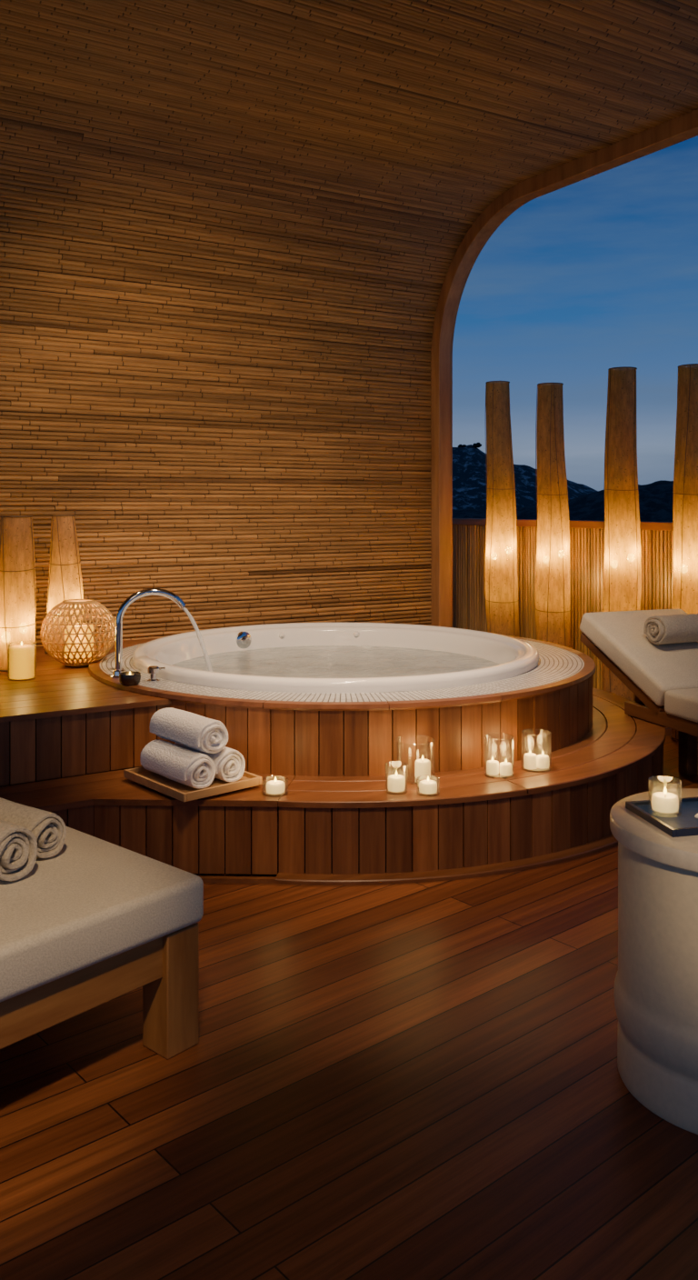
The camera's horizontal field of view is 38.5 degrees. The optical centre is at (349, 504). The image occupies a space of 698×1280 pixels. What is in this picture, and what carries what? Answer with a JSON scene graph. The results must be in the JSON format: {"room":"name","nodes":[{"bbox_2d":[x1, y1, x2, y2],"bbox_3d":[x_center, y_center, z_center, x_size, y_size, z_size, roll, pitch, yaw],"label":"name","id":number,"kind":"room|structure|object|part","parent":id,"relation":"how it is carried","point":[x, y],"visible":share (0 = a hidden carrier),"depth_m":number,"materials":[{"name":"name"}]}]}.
{"room":"spa","nodes":[
{"label":"spa","id":0,"kind":"room"},
{"bbox_2d":[0,319,431,646],"bbox_3d":[-3.269,0.158,4.758,9.009,2.384,0.013,0,0,-31],"label":"wall","id":1,"kind":"structure","parent":0,"point":[247,483],"depth_m":6.25,"materials":[{"name":"brown wood"}]},
{"bbox_2d":[430,108,697,627],"bbox_3d":[2.470,-0.400,4.103,0.131,3.500,7.320,0,0,-31],"label":"trim","id":2,"kind":"structure","parent":1,"relation":"attached to","point":[682,128],"depth_m":6.95,"materials":[{"name":"brown wood"}]},
{"bbox_2d":[0,726,697,1279],"bbox_3d":[-1.413,1.350,1.443,13.696,0.001,14.728,0,0,-41],"label":"floor","id":3,"kind":"structure","parent":0,"point":[414,1081],"depth_m":2.22,"materials":[{"name":"brown wood"}]},
{"bbox_2d":[0,826,203,1059],"bbox_3d":[-1.364,1.136,2.095,0.970,0.427,1.950,0,0,41],"label":"sun lounger","id":4,"kind":"object","parent":3,"relation":"on","point":[95,922],"visible":0.82,"depth_m":2.37,"materials":[{"name":"fabric"}]},
{"bbox_2d":[0,819,37,881],"bbox_3d":[-0.958,0.855,2.549,0.368,0.130,0.143,0,0,37],"label":"rolled towel","id":5,"kind":"object","parent":4,"relation":"on","point":[18,845],"visible":1,"depth_m":2.46,"materials":[{"name":"beige fabric"}]},
{"bbox_2d":[0,797,66,858],"bbox_3d":[-0.922,0.863,2.705,0.367,0.113,0.129,0,0,37],"label":"rolled towel","id":6,"kind":"object","parent":4,"relation":"on","point":[49,830],"visible":0.72,"depth_m":2.62,"materials":[{"name":"beige fabric"}]},
{"bbox_3d":[-1.371,1.103,2.075,0.895,0.105,1.910,0,0,41],"label":"frame","id":7,"kind":"part","parent":4,"relation":"part of","materials":[{"name":"brown wood"}]},
{"bbox_3d":[-0.446,1.199,2.499,0.100,0.302,0.100,0,0,41],"label":"leg","id":8,"kind":"part","parent":4,"relation":"part of","materials":[{"name":"brown wood"}]},
{"bbox_2d":[0,633,677,885],"bbox_3d":[-1.893,1.034,4.075,7.655,0.631,3.310,0,0,-31],"label":"platform","id":9,"kind":"object","parent":3,"relation":"on","point":[339,825],"depth_m":3.93,"materials":[{"name":"brown wood"}]},
{"bbox_2d":[0,515,36,672],"bbox_3d":[-1.637,0.430,4.892,0.210,0.751,0.208,0,0,0],"label":"paper lantern","id":10,"kind":"object","parent":9,"relation":"on","point":[17,574],"visible":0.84,"depth_m":4.82,"materials":[{"name":"brown paper"}]},
{"bbox_2d":[7,642,35,681],"bbox_3d":[-1.509,0.723,4.612,0.124,0.165,0.124,0,0,0],"label":"glass candle holder","id":11,"kind":"object","parent":9,"relation":"on","point":[16,680],"visible":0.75,"depth_m":4.59,"materials":[{"name":"clear glass"}]},
{"bbox_2d":[9,642,34,679],"bbox_3d":[-1.509,0.714,4.612,0.112,0.167,0.112,0,0,0],"label":"pillar candle","id":12,"kind":"object","parent":11,"relation":"in","point":[21,656],"visible":1,"depth_m":4.57,"materials":[{"name":"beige wax"}]},
{"bbox_2d":[44,514,84,655],"bbox_3d":[-1.546,0.430,5.440,0.211,0.749,0.208,0,0,0],"label":"paper lantern","id":13,"kind":"object","parent":9,"relation":"on","point":[65,581],"visible":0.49,"depth_m":5.38,"materials":[{"name":"brown paper"}]},
{"bbox_2d":[40,599,115,666],"bbox_3d":[-1.350,0.638,5.000,0.368,0.320,0.369,0,0,0],"label":"lantern","id":14,"kind":"object","parent":9,"relation":"on","point":[91,605],"visible":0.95,"depth_m":4.90,"materials":[{"name":"brown wicker"}]},
{"bbox_2d":[64,624,93,660],"bbox_3d":[-1.350,0.674,5.000,0.140,0.192,0.140,0,0,0],"label":"pillar candle","id":15,"kind":"object","parent":14,"relation":"in","point":[69,627],"visible":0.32,"depth_m":4.94,"materials":[{"name":"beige wax"}]},
{"bbox_2d":[119,671,140,686],"bbox_3d":[-0.955,0.760,4.360,0.094,0.050,0.094,0,0,0],"label":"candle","id":16,"kind":"object","parent":9,"relation":"on","point":[125,679],"visible":1,"depth_m":4.33,"materials":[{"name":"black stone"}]},
{"bbox_2d":[110,588,185,679],"bbox_3d":[-0.918,0.585,4.584,0.344,0.401,0.076,0,0,-19],"label":"faucet","id":17,"kind":"object","parent":9,"relation":"on","point":[175,598],"visible":0.9,"depth_m":4.54,"materials":[{"name":"silver metal"}]},
{"bbox_2d":[181,606,212,671],"bbox_3d":[-0.700,0.667,4.677,0.167,0.388,0.025,0,0,-22],"label":"water stream","id":18,"kind":"object","parent":17,"relation":"attached to","point":[208,664],"visible":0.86,"depth_m":4.67,"materials":[{"name":"white"}]},
{"bbox_3d":[-0.857,0.752,4.440,0.081,0.066,0.060,0,0,0],"label":"tap handle","id":19,"kind":"part","parent":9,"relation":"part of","materials":[{"name":"silver metal"}]},
{"bbox_3d":[-0.856,0.735,4.440,0.078,0.031,0.054,0,0,0],"label":"knob","id":20,"kind":"part","parent":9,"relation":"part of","materials":[{"name":"silver metal"}]},
{"bbox_2d":[123,766,261,802],"bbox_3d":[-0.600,1.048,3.825,0.344,0.042,0.434,0,0,-41],"label":"wooden tray","id":21,"kind":"object","parent":9,"relation":"on","point":[176,790],"visible":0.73,"depth_m":3.71,"materials":[{"name":"brown wood"}]},
{"bbox_2d":[140,740,215,789],"bbox_3d":[-0.652,0.977,3.779,0.141,0.121,0.368,0,0,-41],"label":"rolled towel","id":22,"kind":"object","parent":21,"relation":"on","point":[185,766],"visible":1,"depth_m":3.69,"materials":[{"name":"white fabric"}]},
{"bbox_2d":[149,707,228,753],"bbox_3d":[-0.616,0.865,3.838,0.150,0.123,0.378,0,0,-41],"label":"rolled towel","id":23,"kind":"object","parent":22,"relation":"on","point":[195,731],"visible":1,"depth_m":3.74,"materials":[{"name":"white fabric"}]},
{"bbox_2d":[174,742,245,781],"bbox_3d":[-0.551,0.979,3.868,0.134,0.120,0.357,0,0,-41],"label":"rolled towel","id":24,"kind":"object","parent":21,"relation":"on","point":[230,764],"visible":0.49,"depth_m":3.75,"materials":[{"name":"white fabric"}]},
{"bbox_2d":[132,621,539,693],"bbox_3d":[-0.065,0.955,5.190,2.068,0.451,2.068,0,0,0],"label":"hot tub","id":25,"kind":"object","parent":9,"relation":"on","point":[515,657],"visible":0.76,"depth_m":5.47,"materials":[{"name":"white plastic"}]},
{"bbox_2d":[171,645,499,678],"bbox_3d":[-0.065,0.858,5.190,1.792,0.001,1.792,0,0,0],"label":"water","id":26,"kind":"object","parent":25,"relation":"in","point":[313,661],"visible":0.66,"depth_m":5.44,"materials":[{"name":"clear liquid"}]},
{"bbox_2d":[385,763,407,792],"bbox_3d":[0.176,1.018,3.725,0.084,0.105,0.084,0,0,0],"label":"glass candle holder","id":27,"kind":"object","parent":9,"relation":"on","point":[385,764],"visible":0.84,"depth_m":3.72,"materials":[{"name":"clear glass"}]},
{"bbox_2d":[388,771,404,791],"bbox_3d":[0.176,1.026,3.725,0.064,0.072,0.064,0,0,0],"label":"candle","id":28,"kind":"object","parent":27,"relation":"in","point":[395,782],"visible":1,"depth_m":3.70,"materials":[{"name":"beige wax"}]},
{"bbox_2d":[393,735,435,779],"bbox_3d":[0.255,0.993,3.897,0.160,0.155,0.160,0,0,0],"label":"glass candle holder","id":29,"kind":"object","parent":9,"relation":"on","point":[400,735],"visible":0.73,"depth_m":3.88,"materials":[{"name":"clear glass"}]},
{"bbox_2d":[414,755,430,779],"bbox_3d":[0.287,1.018,3.892,0.062,0.088,0.062,0,0,0],"label":"candle","id":30,"kind":"object","parent":29,"relation":"in","point":[422,766],"visible":0.98,"depth_m":3.87,"materials":[{"name":"beige wax"}]},
{"bbox_2d":[416,775,439,795],"bbox_3d":[0.293,1.041,3.701,0.086,0.058,0.086,0,0,0],"label":"glass candle holder","id":31,"kind":"object","parent":9,"relation":"on","point":[419,775],"visible":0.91,"depth_m":3.69,"materials":[{"name":"clear glass"}]},
{"bbox_2d":[419,777,437,793],"bbox_3d":[0.293,1.033,3.701,0.066,0.058,0.066,0,0,0],"label":"candle","id":32,"kind":"object","parent":31,"relation":"in","point":[425,786],"visible":1,"depth_m":3.68,"materials":[{"name":"beige wax"}]},
{"bbox_3d":[-1.893,1.342,4.075,7.655,0.016,3.310,0,0,-31],"label":"floor trim","id":33,"kind":"part","parent":9,"relation":"part of","materials":[{"name":"brown wood"}]},
{"bbox_2d":[484,734,513,773],"bbox_3d":[0.592,0.993,3.950,0.116,0.155,0.116,0,0,0],"label":"glass candle holder","id":34,"kind":"object","parent":9,"relation":"on","point":[511,735],"visible":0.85,"depth_m":3.94,"materials":[{"name":"clear glass"}]},
{"bbox_2d":[486,757,499,775],"bbox_3d":[0.567,1.027,3.950,0.050,0.070,0.050,0,0,0],"label":"candle","id":35,"kind":"object","parent":34,"relation":"in","point":[492,765],"visible":1,"depth_m":3.93,"materials":[{"name":"beige wax"}]},
{"bbox_2d":[500,758,512,775],"bbox_3d":[0.618,1.030,3.940,0.050,0.064,0.050,0,0,0],"label":"candle","id":36,"kind":"object","parent":34,"relation":"in","point":[505,768],"visible":1,"depth_m":3.92,"materials":[{"name":"beige wax"}]},
{"bbox_2d":[520,730,551,770],"bbox_3d":[0.757,0.995,4.045,0.120,0.150,0.120,0,0,0],"label":"glass candle holder","id":37,"kind":"object","parent":9,"relation":"on","point":[522,731],"visible":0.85,"depth_m":4.04,"materials":[{"name":"clear glass"}]},
{"bbox_2d":[523,749,537,769],"bbox_3d":[0.732,1.024,4.035,0.052,0.076,0.052,0,0,0],"label":"candle","id":38,"kind":"object","parent":37,"relation":"in","point":[530,760],"visible":1,"depth_m":4.01,"materials":[{"name":"beige wax"}]},
{"bbox_2d":[537,750,549,769],"bbox_3d":[0.784,1.028,4.045,0.052,0.068,0.052,0,0,0],"label":"candle","id":39,"kind":"object","parent":37,"relation":"in","point":[543,760],"visible":1,"depth_m":4.02,"materials":[{"name":"beige wax"}]},
{"bbox_3d":[-0.272,1.043,3.701,0.096,0.055,0.096,0,0,0],"label":"glass candle holder","id":40,"kind":"object","parent":9,"relation":"on","visible":0},
{"bbox_2d":[266,777,284,793],"bbox_3d":[-0.273,1.034,3.701,0.070,0.056,0.070,0,0,0],"label":"candle","id":41,"kind":"object","parent":40,"relation":"in","point":[275,786],"visible":1,"depth_m":3.68,"materials":[{"name":"beige wax"}]},
{"bbox_2d":[484,380,519,637],"bbox_3d":[1.105,0.236,7.178,0.260,2.228,0.242,0,0,0],"label":"paper lantern","id":42,"kind":"object","parent":3,"relation":"on","point":[501,579],"visible":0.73,"depth_m":7.09,"materials":[{"name":"brown paper"}]},
{"bbox_2d":[534,382,571,648],"bbox_3d":[1.380,0.270,6.728,0.257,2.161,0.244,0,0,0],"label":"paper lantern","id":43,"kind":"object","parent":3,"relation":"on","point":[553,565],"visible":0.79,"depth_m":6.64,"materials":[{"name":"brown paper"}]},
{"bbox_2d":[452,518,697,689],"bbox_3d":[2.647,0.720,5.132,0.101,1.220,9.304,0,0,-31],"label":"fence","id":44,"kind":"object","parent":3,"relation":"on","point":[586,537],"visible":0.19,"depth_m":6.91,"materials":[{"name":"brown wood"}]},
{"bbox_3d":[2.697,0.730,5.103,0.015,1.140,9.204,0,0,-31],"label":"backing panel","id":45,"kind":"part","parent":44,"relation":"part of","materials":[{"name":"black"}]},
{"bbox_2d":[601,366,641,700],"bbox_3d":[1.698,0.252,6.220,0.247,2.196,0.242,0,0,-21],"label":"paper lantern","id":46,"kind":"object","parent":3,"relation":"on","point":[622,591],"visible":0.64,"depth_m":6.14,"materials":[{"name":"brown paper"}]},
{"bbox_2d":[580,608,697,775],"bbox_3d":[1.897,0.967,4.659,0.660,0.766,1.945,0,0,-21],"label":"sun lounger","id":47,"kind":"object","parent":3,"relation":"on","point":[663,679],"visible":0.88,"depth_m":5.02,"materials":[{"name":"fabric"}]},
{"bbox_3d":[1.670,0.863,5.252,0.620,0.337,0.676,0,0,-21],"label":"frame","id":48,"kind":"part","parent":47,"relation":"part of","materials":[{"name":"brown wood"}]},
{"bbox_2d":[580,608,697,706],"bbox_3d":[1.679,0.779,5.227,0.660,0.390,0.706,0,0,-21],"label":"cushion","id":49,"kind":"object","parent":47,"relation":"on","point":[648,669],"depth_m":5.11,"materials":[{"name":"fabric"}]},
{"bbox_3d":[1.968,1.034,4.475,0.620,0.063,1.550,0,0,-21],"label":"frame","id":50,"kind":"part","parent":47,"relation":"part of","materials":[{"name":"brown wood"}]},
{"bbox_2d":[643,613,697,644],"bbox_3d":[1.742,0.643,5.205,0.427,0.146,0.178,0,0,-23],"label":"rolled towel","id":51,"kind":"object","parent":47,"relation":"on","point":[672,628],"visible":1,"depth_m":5.11,"materials":[{"name":"white fabric"}]},
{"bbox_2d":[664,688,697,722],"bbox_3d":[2.026,0.939,4.325,0.660,0.122,1.230,0,0,-21],"label":"seat cushion","id":52,"kind":"object","parent":47,"relation":"on","point":[681,705],"depth_m":4.68,"materials":[{"name":"fabric"}]},
{"bbox_3d":[1.703,1.208,5.026,0.060,0.285,0.070,0,0,-21],"label":"leg","id":53,"kind":"part","parent":47,"relation":"part of","materials":[{"name":"brown wood"}]},
{"bbox_2d":[610,788,697,1134],"bbox_3d":[0.888,1.045,2.345,0.534,0.610,0.534,0,0,0],"label":"side table","id":54,"kind":"object","parent":3,"relation":"on","point":[655,992],"visible":0.94,"depth_m":2.21,"materials":[{"name":"white ceramic"}]},
{"bbox_2d":[625,796,697,837],"bbox_3d":[0.858,0.732,2.365,0.330,0.016,0.220,0,0,-12],"label":"tray","id":55,"kind":"object","parent":54,"relation":"on","point":[675,825],"visible":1,"depth_m":2.34,"materials":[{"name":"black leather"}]},
{"bbox_2d":[648,775,681,814],"bbox_3d":[0.751,0.693,2.375,0.076,0.078,0.076,0,0,0],"label":"glass candle holder","id":56,"kind":"object","parent":55,"relation":"on","point":[655,775],"visible":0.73,"depth_m":2.38,"materials":[{"name":"clear glass"}]},
{"bbox_2d":[651,786,679,812],"bbox_3d":[0.751,0.696,2.375,0.062,0.056,0.062,0,0,0],"label":"candle","id":57,"kind":"object","parent":56,"relation":"in","point":[663,802],"visible":1,"depth_m":2.35,"materials":[{"name":"beige wax"}]},
{"bbox_2d":[670,363,697,743],"bbox_3d":[1.982,0.276,5.756,0.243,2.149,0.242,0,0,21],"label":"paper lantern","id":58,"kind":"object","parent":3,"relation":"on","point":[685,473],"visible":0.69,"depth_m":5.68,"materials":[{"name":"brown paper"}]},
{"bbox_2d":[0,0,697,359],"bbox_3d":[-1.408,-1.529,1.684,9.009,1.002,7.200,0,0,-31],"label":"ceiling","id":59,"kind":"structure","parent":0,"point":[312,174],"depth_m":5.37,"materials":[{"name":"brown wood"}]},
{"label":"outside","id":60,"kind":"structure","parent":0,"visible":0},
{"bbox_2d":[452,444,598,509],"bbox_3d":[94.800,3.967,285.000,240.000,47.565,90.000,0,0,0],"label":"hill","id":61,"kind":"structure","parent":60,"point":[469,467],"depth_m":305.89,"materials":[{"name":"stone"}]},
{"bbox_2d":[472,442,481,449],"bbox_3d":[42.014,-18.421,327.972,3.127,3.876,2.604,0,0,0],"label":"pine tree","id":62,"kind":"object","parent":61,"relation":"on","point":[477,445],"visible":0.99,"depth_m":327.01,"materials":[{"name":"grey plant"}]},
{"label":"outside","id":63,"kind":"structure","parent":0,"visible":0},
{"bbox_2d":[452,480,681,522],"bbox_3d":[68.945,9.396,195.000,174.546,36.708,90.000,0,0,0],"label":"hill","id":64,"kind":"structure","parent":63,"point":[655,498],"depth_m":228.85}
]}

